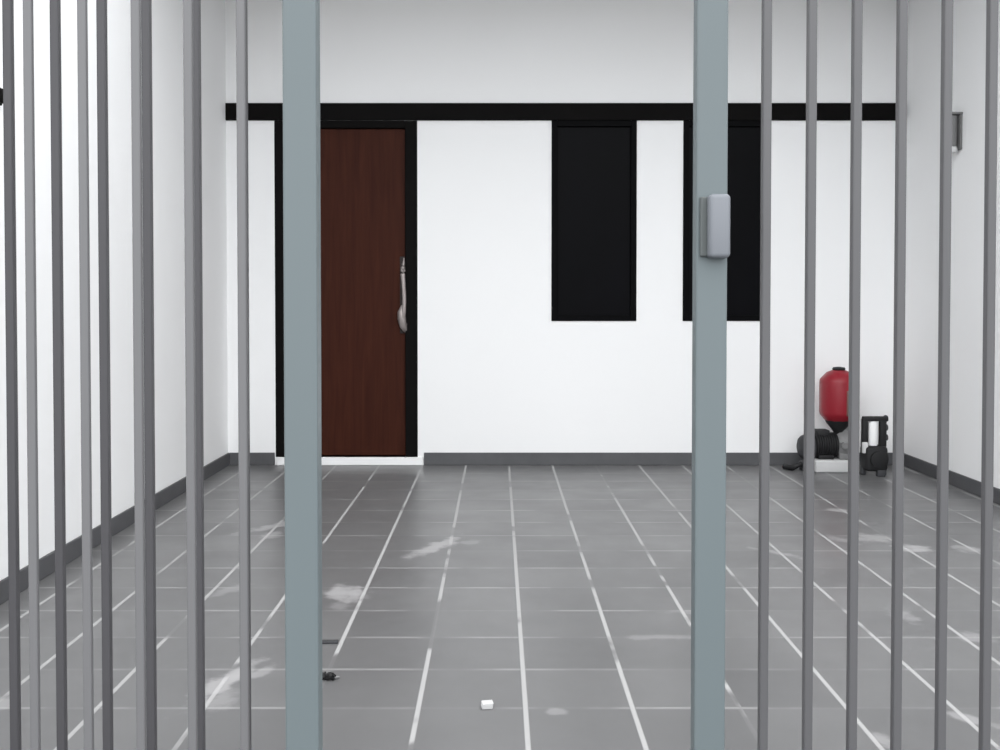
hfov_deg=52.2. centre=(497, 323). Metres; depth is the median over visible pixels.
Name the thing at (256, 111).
trim
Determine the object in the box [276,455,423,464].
doorstep
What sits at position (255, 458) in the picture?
baseboard
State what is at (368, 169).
door
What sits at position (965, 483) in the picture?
baseboard
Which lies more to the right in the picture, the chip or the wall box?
the chip
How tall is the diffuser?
0.038 m
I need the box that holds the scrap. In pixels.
[322,671,339,679]
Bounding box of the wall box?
[0,88,2,105]
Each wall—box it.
[0,0,227,580]
[225,0,896,464]
[904,0,999,488]
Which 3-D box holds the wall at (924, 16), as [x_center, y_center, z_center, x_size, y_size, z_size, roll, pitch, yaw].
[2.891,-0.613,4.598,0.150,3.300,5.220,0,1,0]
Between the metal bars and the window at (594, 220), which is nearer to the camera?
the metal bars
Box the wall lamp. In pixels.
[952,112,962,153]
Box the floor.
[0,465,999,749]
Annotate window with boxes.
[551,120,636,320]
[683,120,760,320]
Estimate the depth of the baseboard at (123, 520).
4.93 m
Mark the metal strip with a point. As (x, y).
(323, 641)
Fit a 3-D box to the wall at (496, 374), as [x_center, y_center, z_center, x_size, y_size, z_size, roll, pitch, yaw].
[0.469,-0.669,7.132,4.693,3.300,0.150,0,1,0]
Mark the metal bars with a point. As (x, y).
(7, 5)
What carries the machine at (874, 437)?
on the floor
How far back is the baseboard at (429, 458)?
7.08 m
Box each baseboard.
[0,453,228,604]
[229,453,274,464]
[424,453,892,464]
[904,453,999,504]
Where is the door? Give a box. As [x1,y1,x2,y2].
[274,121,417,456]
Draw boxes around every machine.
[782,367,859,472]
[860,415,887,476]
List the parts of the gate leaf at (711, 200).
keep plate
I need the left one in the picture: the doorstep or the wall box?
the wall box
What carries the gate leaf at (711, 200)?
on the track
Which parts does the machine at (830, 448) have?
motor, tank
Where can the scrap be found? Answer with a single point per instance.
(329, 675)
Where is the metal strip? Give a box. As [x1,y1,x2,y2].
[322,640,338,643]
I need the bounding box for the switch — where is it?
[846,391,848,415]
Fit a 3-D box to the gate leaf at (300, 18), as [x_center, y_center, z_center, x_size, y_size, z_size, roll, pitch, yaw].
[-1.111,-0.060,2.079,1.493,2.293,0.050,0,1,0]
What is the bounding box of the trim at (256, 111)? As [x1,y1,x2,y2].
[225,103,895,120]
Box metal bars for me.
[2,0,251,749]
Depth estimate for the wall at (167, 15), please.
5.01 m
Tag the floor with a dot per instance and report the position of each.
(558, 597)
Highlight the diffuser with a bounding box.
[952,146,957,153]
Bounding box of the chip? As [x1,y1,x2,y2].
[481,700,492,709]
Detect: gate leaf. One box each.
[23,0,322,749]
[690,0,998,749]
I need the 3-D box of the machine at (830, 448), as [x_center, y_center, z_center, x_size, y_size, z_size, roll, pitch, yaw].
[2.167,0.638,6.856,0.480,0.698,0.248,0,1,0]
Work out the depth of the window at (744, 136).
7.07 m
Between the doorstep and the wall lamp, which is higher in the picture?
the wall lamp

